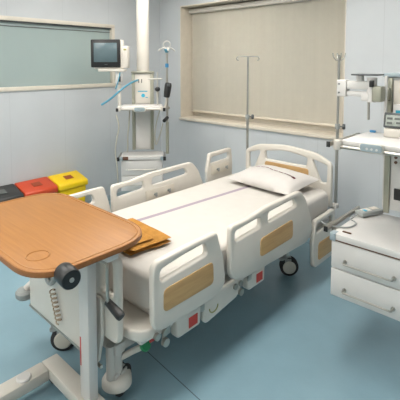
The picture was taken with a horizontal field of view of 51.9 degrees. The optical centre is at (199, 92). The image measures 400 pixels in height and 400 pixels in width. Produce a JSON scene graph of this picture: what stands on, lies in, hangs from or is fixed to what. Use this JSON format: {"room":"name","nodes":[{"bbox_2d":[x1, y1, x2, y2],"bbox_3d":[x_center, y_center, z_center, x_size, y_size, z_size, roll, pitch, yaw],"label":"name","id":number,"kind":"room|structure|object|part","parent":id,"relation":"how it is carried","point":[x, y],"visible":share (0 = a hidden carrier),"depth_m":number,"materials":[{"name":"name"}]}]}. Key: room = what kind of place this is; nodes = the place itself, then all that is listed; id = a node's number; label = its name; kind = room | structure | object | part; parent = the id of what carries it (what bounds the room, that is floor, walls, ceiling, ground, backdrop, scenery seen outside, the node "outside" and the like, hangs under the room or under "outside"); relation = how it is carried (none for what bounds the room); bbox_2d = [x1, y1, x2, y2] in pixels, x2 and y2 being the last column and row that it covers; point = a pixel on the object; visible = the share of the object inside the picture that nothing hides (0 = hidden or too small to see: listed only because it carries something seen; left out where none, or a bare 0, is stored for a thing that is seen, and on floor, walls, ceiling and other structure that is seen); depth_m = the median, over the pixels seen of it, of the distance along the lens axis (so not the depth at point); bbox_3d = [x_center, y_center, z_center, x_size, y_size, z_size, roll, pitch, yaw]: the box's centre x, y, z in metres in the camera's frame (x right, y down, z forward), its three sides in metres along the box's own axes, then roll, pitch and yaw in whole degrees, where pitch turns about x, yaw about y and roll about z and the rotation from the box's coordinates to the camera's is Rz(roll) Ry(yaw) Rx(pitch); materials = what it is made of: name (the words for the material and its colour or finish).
{"room":"hospital room","nodes":[
{"label":"hospital room","id":0,"kind":"room"},
{"bbox_2d":[0,0,160,200],"bbox_3d":[-2.529,0.048,3.611,0.200,2.800,6.650,4,5,43],"label":"wall","id":1,"kind":"structure","parent":0,"point":[44,133],"depth_m":4.68,"materials":[{"name":"grey paint"}]},
{"bbox_2d":[0,15,114,91],"bbox_3d":[-1.964,-0.386,4.080,0.074,0.750,2.650,4,5,43],"label":"window","id":2,"kind":"structure","parent":1,"relation":"in","point":[36,53],"depth_m":4.44,"materials":[{"name":"teal glass"}]},
{"bbox_2d":[85,191,131,202],"bbox_3d":[-2.557,1.413,3.519,0.012,0.090,5.938,4,5,43],"label":"baseboard","id":3,"kind":"structure","parent":1,"relation":"attached to","point":[121,192],"depth_m":5.16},
{"bbox_2d":[0,202,399,399],"bbox_3d":[-0.363,1.634,1.714,6.300,0.100,6.650,4,5,43],"label":"floor","id":4,"kind":"structure","parent":0,"point":[286,337],"depth_m":2.45,"materials":[{"name":"blue plastic"}]},
{"bbox_2d":[0,184,23,201],"bbox_3d":[-1.903,1.177,3.952,0.305,0.494,0.345,4,5,43],"label":"waste bin","id":5,"kind":"object","parent":4,"relation":"on","point":[7,192],"visible":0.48,"depth_m":3.97,"materials":[{"name":"black plastic"}]},
{"bbox_2d":[14,177,57,196],"bbox_3d":[-1.662,1.159,4.212,0.305,0.494,0.345,4,5,43],"label":"waste bin","id":6,"kind":"object","parent":4,"relation":"on","point":[44,184],"visible":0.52,"depth_m":4.18,"materials":[{"name":"red plastic"}]},
{"bbox_2d":[48,170,87,201],"bbox_3d":[-1.421,1.141,4.472,0.305,0.494,0.345,4,5,43],"label":"waste bin","id":7,"kind":"object","parent":4,"relation":"on","point":[68,183],"visible":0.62,"depth_m":4.42,"materials":[{"name":"yellow plastic"}]},
{"bbox_3d":[-1.437,0.953,4.474,0.260,0.119,0.345,4,5,43],"label":"lid","id":8,"kind":"part","parent":7,"relation":"part of","materials":[{"name":"yellow plastic"}]},
{"bbox_2d":[0,193,141,399],"bbox_3d":[-0.807,1.093,1.940,1.041,0.946,0.835,4,5,43],"label":"table","id":9,"kind":"object","parent":4,"relation":"on","point":[62,237],"visible":1,"depth_m":1.91,"materials":[{"name":"brown wood"}]},
{"bbox_3d":[-0.815,1.483,1.845,0.515,0.060,0.645,4,5,43],"label":"frame","id":10,"kind":"part","parent":9,"relation":"part of","materials":[{"name":"beige plastic"}]},
{"bbox_3d":[-0.498,0.686,1.542,0.078,0.079,0.078,-4,5,-41],"label":"tilt knob","id":11,"kind":"part","parent":9,"relation":"part of","materials":[{"name":"black plastic"}]},
{"bbox_3d":[-0.444,0.832,1.835,0.141,0.199,0.034,4,5,43],"label":"crank handle","id":12,"kind":"part","parent":9,"relation":"part of","materials":[{"name":"metal"}]},
{"bbox_3d":[-0.635,0.688,2.002,0.720,0.033,0.060,4,5,43],"label":"support rail","id":13,"kind":"part","parent":9,"relation":"part of","materials":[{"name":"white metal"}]},
{"bbox_2d":[15,144,338,396],"bbox_3d":[0.028,1.006,2.946,1.107,0.981,2.260,4,5,43],"label":"hospital bed","id":14,"kind":"object","parent":4,"relation":"on","point":[199,288],"visible":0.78,"depth_m":2.31,"materials":[{"name":"beige plastic"}]},
{"bbox_2d":[44,277,61,324],"bbox_3d":[-0.794,1.015,2.208,0.156,0.412,0.037,4,5,43],"label":"cable","id":15,"kind":"object","parent":14,"relation":"hanging from","point":[50,282],"visible":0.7,"depth_m":2.19,"materials":[{"name":"grey plastic"}]},
{"bbox_3d":[-0.796,0.948,2.208,0.146,0.197,0.028,4,5,43],"label":"loop handle","id":16,"kind":"part","parent":15,"relation":"part of","materials":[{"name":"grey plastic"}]},
{"bbox_3d":[-0.773,1.139,2.197,0.098,0.166,0.036,4,5,43],"label":"coiled cord","id":17,"kind":"part","parent":15,"relation":"part of","materials":[{"name":"white plastic"}]},
{"bbox_3d":[-0.816,0.848,2.778,0.036,0.356,0.519,4,5,43],"label":"rail","id":18,"kind":"part","parent":14,"relation":"part of","materials":[{"name":"beige plastic"}]},
{"bbox_3d":[-0.679,0.921,2.175,0.860,0.459,0.036,4,5,43],"label":"footboard","id":19,"kind":"part","parent":14,"relation":"part of","materials":[{"name":"beige plastic"}]},
{"bbox_3d":[-0.448,1.347,2.059,0.044,0.175,0.044,4,5,43],"label":"foot post","id":20,"kind":"part","parent":14,"relation":"part of","materials":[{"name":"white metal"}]},
{"bbox_3d":[-0.302,0.812,3.333,0.036,0.397,0.994,4,5,43],"label":"rail","id":21,"kind":"part","parent":14,"relation":"part of","materials":[{"name":"beige plastic"}]},
{"bbox_3d":[-0.317,0.795,3.284,0.008,0.085,0.300,4,5,43],"label":"latch plate","id":22,"kind":"part","parent":14,"relation":"part of","materials":[{"name":"beige plastic"}]},
{"bbox_3d":[-0.048,0.928,2.072,0.036,0.356,0.519,4,5,43],"label":"rail","id":23,"kind":"part","parent":14,"relation":"part of","materials":[{"name":"beige plastic"}]},
{"bbox_3d":[-0.049,0.959,2.046,0.006,0.121,0.354,4,5,43],"label":"wood panel","id":24,"kind":"part","parent":14,"relation":"part of","materials":[{"name":"brown wood"}]},
{"bbox_3d":[-0.006,1.089,2.198,0.057,0.150,0.040,4,5,43],"label":"rail arm","id":25,"kind":"part","parent":14,"relation":"part of","materials":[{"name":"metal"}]},
{"bbox_3d":[0.177,0.718,3.845,0.036,0.371,0.369,4,5,43],"label":"rail","id":26,"kind":"part","parent":14,"relation":"part of","materials":[{"name":"beige plastic"}]},
{"bbox_3d":[0.126,1.163,2.329,0.030,0.145,0.344,4,5,43],"label":"panel","id":27,"kind":"part","parent":14,"relation":"part of","materials":[{"name":"beige plastic"}]},
{"bbox_3d":[0.193,0.702,3.830,0.008,0.085,0.260,4,5,43],"label":"latch plate","id":28,"kind":"part","parent":14,"relation":"part of","materials":[{"name":"beige plastic"}]},
{"bbox_2d":[236,56,259,149],"bbox_3d":[0.465,0.261,4.022,0.226,1.238,0.048,0,4,-2],"label":"pole","id":29,"kind":"object","parent":14,"relation":"on","point":[247,116],"visible":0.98,"depth_m":4.00,"materials":[{"name":"metal"}]},
{"bbox_3d":[0.481,0.890,2.643,0.036,0.397,0.950,4,5,43],"label":"rail","id":30,"kind":"part","parent":14,"relation":"part of","materials":[{"name":"beige plastic"}]},
{"bbox_3d":[0.496,0.926,2.635,0.006,0.130,0.383,4,5,43],"label":"wood panel","id":31,"kind":"part","parent":14,"relation":"part of","materials":[{"name":"brown wood"}]},
{"bbox_3d":[0.761,0.712,3.647,0.440,0.150,0.008,4,5,43],"label":"wood panel","id":32,"kind":"part","parent":14,"relation":"part of","materials":[{"name":"brown wood"}]},
{"bbox_3d":[0.766,0.695,3.666,0.870,0.461,0.036,4,5,43],"label":"headboard","id":33,"kind":"part","parent":14,"relation":"part of","materials":[{"name":"beige plastic"}]},
{"bbox_3d":[0.945,1.112,3.162,0.036,0.371,0.369,4,5,43],"label":"rail","id":34,"kind":"part","parent":14,"relation":"part of","materials":[{"name":"beige plastic"}]},
{"bbox_3d":[0.972,1.184,3.168,0.006,0.135,0.260,4,5,43],"label":"wood panel","id":35,"kind":"part","parent":14,"relation":"part of","materials":[{"name":"brown wood"}]},
{"bbox_2d":[331,203,338,210],"bbox_3d":[1.120,0.943,3.424,0.050,0.060,0.070,4,5,43],"label":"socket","id":36,"kind":"object","parent":14,"relation":"attached to","point":[334,206],"depth_m":3.40,"materials":[{"name":"white plastic"}]},
{"bbox_2d":[332,53,345,202],"bbox_3d":[1.146,0.298,3.396,0.108,1.251,0.086,4,5,43],"label":"pole","id":37,"kind":"object","parent":14,"relation":"on","point":[337,125],"visible":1,"depth_m":3.40,"materials":[{"name":"metal"}]},
{"bbox_3d":[0.089,0.913,2.958,0.914,0.179,1.890,4,5,43],"label":"mattress","id":38,"kind":"object","parent":14,"relation":"on","visible":0},
{"bbox_2d":[105,173,327,308],"bbox_3d":[0.087,0.897,2.955,0.928,0.167,1.905,4,5,43],"label":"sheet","id":39,"kind":"object","parent":38,"relation":"on","point":[186,215],"visible":0.48,"depth_m":2.77,"materials":[{"name":"white fabric"}]},
{"bbox_2d":[123,218,170,255],"bbox_3d":[-0.398,0.813,2.385,0.281,0.074,0.416,-4,5,-42],"label":"folded blanket","id":40,"kind":"object","parent":39,"relation":"on","point":[152,237],"visible":0.38,"depth_m":2.28,"materials":[{"name":"brown fabric"}]},
{"bbox_2d":[228,164,318,194],"bbox_3d":[0.600,0.700,3.431,0.420,0.128,0.640,-4,5,-43],"label":"pillow","id":41,"kind":"object","parent":39,"relation":"on","point":[276,179],"visible":1,"depth_m":3.31,"materials":[{"name":"white fabric"}]},
{"bbox_2d":[160,0,399,226],"bbox_3d":[1.693,0.038,3.758,5.800,2.800,0.300,4,5,43],"label":"wall","id":42,"kind":"structure","parent":0,"point":[372,46],"depth_m":3.92,"materials":[{"name":"grey paint"}]},
{"bbox_2d":[179,0,346,139],"bbox_3d":[0.647,-0.334,4.688,2.210,1.467,0.320,4,5,43],"label":"window","id":43,"kind":"structure","parent":42,"relation":"in","point":[317,131],"depth_m":5.09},
{"bbox_3d":[0.647,0.380,4.737,2.210,0.036,0.320,4,5,43],"label":"sill","id":44,"kind":"part","parent":43,"relation":"part of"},
{"bbox_2d":[189,0,344,127],"bbox_3d":[0.671,-0.368,4.711,2.158,1.343,0.090,4,5,43],"label":"roller blind","id":45,"kind":"object","parent":43,"relation":"attached to","point":[294,78],"visible":0.84,"depth_m":4.61,"materials":[{"name":"beige fabric"}]},
{"bbox_3d":[-0.363,-1.259,1.512,6.300,0.100,6.650,4,5,43],"label":"ceiling","id":46,"kind":"structure","parent":0,"visible":0},
{"bbox_2d":[115,0,165,190],"bbox_3d":[-0.616,-0.201,4.308,0.511,2.400,0.564,0,4,-4],"label":"pendant","id":47,"kind":"object","parent":46,"relation":"hanging from","point":[134,164],"visible":0.95,"depth_m":4.36,"materials":[{"name":"white metal"}]},
{"bbox_2d":[91,39,129,71],"bbox_3d":[-0.924,-0.382,4.231,0.373,0.326,0.140,0,4,3],"label":"patient monitor","id":48,"kind":"object","parent":47,"relation":"attached to","point":[107,55],"visible":1,"depth_m":4.17,"materials":[{"name":"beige plastic"}]},
{"bbox_3d":[-0.936,-0.393,4.231,0.300,0.300,0.080,0,4,3],"label":"casing","id":49,"kind":"part","parent":48,"relation":"part of","materials":[{"name":"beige plastic"}]},
{"bbox_2d":[98,69,126,71],"bbox_3d":[-0.898,-0.232,4.230,0.270,0.026,0.120,0,4,3],"label":"tray","id":50,"kind":"object","parent":48,"relation":"on","point":[100,70],"depth_m":4.17,"materials":[{"name":"beige plastic"}]},
{"bbox_2d":[115,115,118,182],"bbox_3d":[-0.822,0.566,4.079,0.059,0.702,0.020,3,5,33],"label":"cable","id":51,"kind":"object","parent":47,"relation":"hanging from","point":[116,115],"visible":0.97,"depth_m":4.08,"materials":[{"name":"grey plastic"}]},
{"bbox_2d":[101,79,137,104],"bbox_3d":[-0.783,-0.005,4.151,0.107,0.248,0.470,4,5,43],"label":"hose","id":52,"kind":"object","parent":47,"relation":"hanging from","point":[128,84],"visible":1,"depth_m":4.06,"materials":[{"name":"blue plastic"}]},
{"bbox_2d":[126,110,129,151],"bbox_3d":[-0.756,0.395,4.335,0.062,0.474,0.038,4,5,43],"label":"cable","id":53,"kind":"object","parent":47,"relation":"on","point":[129,110],"visible":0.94,"depth_m":4.31,"materials":[{"name":"grey plastic"}]},
{"bbox_3d":[-0.588,0.166,4.082,0.420,0.018,0.018,0,4,-4],"label":"rail","id":54,"kind":"part","parent":47,"relation":"part of","materials":[{"name":"metal"}]},
{"bbox_3d":[-0.593,0.766,4.199,0.412,0.155,0.017,0,4,-4],"label":"drawer","id":55,"kind":"part","parent":47,"relation":"part of","materials":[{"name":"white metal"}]},
{"bbox_3d":[-0.591,0.778,4.172,0.312,0.012,0.038,0,4,-4],"label":"drawer handle","id":56,"kind":"part","parent":47,"relation":"part of","materials":[{"name":"metal"}]},
{"bbox_2d":[121,104,162,108],"bbox_3d":[-0.600,0.146,4.245,0.420,0.030,0.279,0,4,-4],"label":"shelf","id":57,"kind":"object","parent":47,"relation":"attached to","point":[125,106],"depth_m":4.14,"materials":[{"name":"white plastic"}]},
{"bbox_3d":[-0.593,0.926,4.210,0.412,0.155,0.017,0,4,-4],"label":"drawer","id":58,"kind":"part","parent":47,"relation":"part of","materials":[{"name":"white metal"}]},
{"bbox_3d":[-0.611,-0.038,4.383,0.156,0.305,0.011,0,4,-4],"label":"outlet panel","id":59,"kind":"part","parent":47,"relation":"part of","materials":[{"name":"beige plastic"}]},
{"bbox_3d":[-0.611,0.398,4.413,0.156,0.390,0.011,0,4,-4],"label":"panel","id":60,"kind":"part","parent":47,"relation":"part of","materials":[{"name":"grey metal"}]},
{"bbox_2d":[148,72,161,104],"bbox_3d":[-0.467,-0.043,4.265,0.150,0.340,0.061,0,4,-4],"label":"meter","id":61,"kind":"object","parent":47,"relation":"on","point":[157,89],"visible":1,"depth_m":4.27,"materials":[{"name":"plastic"}]},
{"bbox_2d":[154,110,162,144],"bbox_3d":[-0.431,0.359,4.306,0.101,0.396,0.039,1,4,18],"label":"cable","id":62,"kind":"object","parent":47,"relation":"hanging from","point":[159,110],"visible":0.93,"depth_m":4.31,"materials":[{"name":"grey plastic"}]},
{"bbox_2d":[158,41,174,153],"bbox_3d":[-0.353,0.052,4.214,0.132,1.168,0.188,2,5,31],"label":"pole","id":63,"kind":"object","parent":47,"relation":"attached to","point":[167,49],"visible":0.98,"depth_m":4.21,"materials":[{"name":"metal"}]},
{"bbox_2d":[164,82,171,108],"bbox_3d":[-0.327,0.029,4.157,0.083,0.269,0.072,0,4,-4],"label":"handset","id":64,"kind":"object","parent":63,"relation":"attached to","point":[167,88],"visible":1,"depth_m":4.13,"materials":[{"name":"plastic"}]},
{"bbox_2d":[324,73,399,320],"bbox_3d":[1.110,-0.053,2.365,0.633,2.425,0.723,4,5,43],"label":"pendant","id":65,"kind":"object","parent":46,"relation":"hanging from","point":[365,256],"visible":0.89,"depth_m":2.30,"materials":[{"name":"white metal"}]},
{"bbox_3d":[0.905,0.783,2.547,0.050,0.038,0.480,4,5,43],"label":"equipment rail","id":66,"kind":"part","parent":65,"relation":"part of","materials":[{"name":"metal"}]},
{"bbox_3d":[0.887,-0.029,2.548,0.060,0.103,0.060,4,5,43],"label":"monitor arm","id":67,"kind":"part","parent":65,"relation":"part of","materials":[{"name":"white plastic"}]},
{"bbox_3d":[0.867,0.274,2.420,0.047,0.025,0.425,4,5,43],"label":"equipment rail","id":68,"kind":"part","parent":65,"relation":"part of","materials":[{"name":"metal"}]},
{"bbox_2d":[321,206,383,227],"bbox_3d":[0.966,0.763,2.527,0.466,0.038,0.138,-2,5,-28],"label":"controller","id":69,"kind":"object","parent":65,"relation":"on","point":[370,211],"visible":0.95,"depth_m":2.58,"materials":[{"name":"grey plastic"}]},
{"bbox_3d":[0.938,0.928,2.190,0.496,0.156,0.019,4,5,43],"label":"drawer","id":70,"kind":"part","parent":65,"relation":"part of","materials":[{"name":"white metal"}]},
{"bbox_3d":[0.938,1.091,2.201,0.496,0.160,0.019,4,5,43],"label":"drawer","id":71,"kind":"part","parent":65,"relation":"part of","materials":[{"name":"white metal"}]},
{"bbox_3d":[0.996,-0.108,2.442,0.155,0.010,0.120,4,5,43],"label":"mount plate","id":72,"kind":"part","parent":65,"relation":"part of","materials":[{"name":"grey plastic"}]},
{"bbox_3d":[1.000,0.103,2.438,0.014,0.115,0.014,4,5,43],"label":"hanging rod","id":73,"kind":"part","parent":65,"relation":"part of","materials":[{"name":"metal"}]},
{"bbox_3d":[0.893,1.116,2.205,0.284,0.024,0.044,4,5,43],"label":"drawer handle","id":74,"kind":"part","parent":65,"relation":"part of","materials":[{"name":"metal"}]},
{"bbox_3d":[0.893,0.953,2.194,0.284,0.024,0.044,4,5,43],"label":"drawer handle","id":75,"kind":"part","parent":65,"relation":"part of","materials":[{"name":"metal"}]},
{"bbox_3d":[0.940,0.310,2.124,0.468,0.019,0.019,4,5,43],"label":"rail","id":76,"kind":"part","parent":65,"relation":"part of","materials":[{"name":"metal"}]},
{"bbox_2d":[342,131,399,152],"bbox_3d":[1.090,0.278,2.285,0.468,0.030,0.400,4,5,43],"label":"shelf","id":77,"kind":"object","parent":65,"relation":"attached to","point":[391,144],"depth_m":2.27,"materials":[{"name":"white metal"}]},
{"bbox_3d":[1.093,0.036,2.419,0.016,0.270,0.015,4,5,43],"label":"plate","id":78,"kind":"part","parent":65,"relation":"part of","materials":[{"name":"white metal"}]},
{"bbox_2d":[383,112,399,137],"bbox_3d":[1.131,0.187,2.365,0.138,0.139,0.060,3,5,39],"label":"digital display","id":79,"kind":"object","parent":65,"relation":"on","point":[391,120],"visible":1,"depth_m":2.36,"materials":[{"name":"grey plastic"}]},
{"bbox_3d":[1.127,0.161,2.367,0.125,0.087,0.042,3,5,39],"label":"casing","id":80,"kind":"part","parent":79,"relation":"part of","materials":[{"name":"grey plastic"}]},
{"bbox_3d":[1.225,0.539,2.473,0.144,0.340,0.011,4,5,43],"label":"outlet panel","id":81,"kind":"part","parent":65,"relation":"part of","materials":[{"name":"white plastic"}]},
{"bbox_2d":[393,104,399,112],"bbox_3d":[1.205,0.163,2.399,0.135,0.183,0.056,4,5,43],"label":"box","id":82,"kind":"object","parent":65,"relation":"on","point":[396,107],"visible":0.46,"depth_m":2.41,"materials":[{"name":"white plastic"}]},
{"bbox_3d":[1.225,0.080,2.441,0.144,0.300,0.011,4,5,43],"label":"outlet panel","id":83,"kind":"part","parent":65,"relation":"part of","materials":[{"name":"beige plastic"}]},
{"bbox_2d":[394,188,399,200],"bbox_3d":[1.207,0.618,2.482,0.070,0.070,0.012,4,5,43],"label":"socket","id":84,"kind":"object","parent":65,"relation":"attached to","point":[396,190],"depth_m":2.49,"materials":[{"name":"plastic"}]}
]}

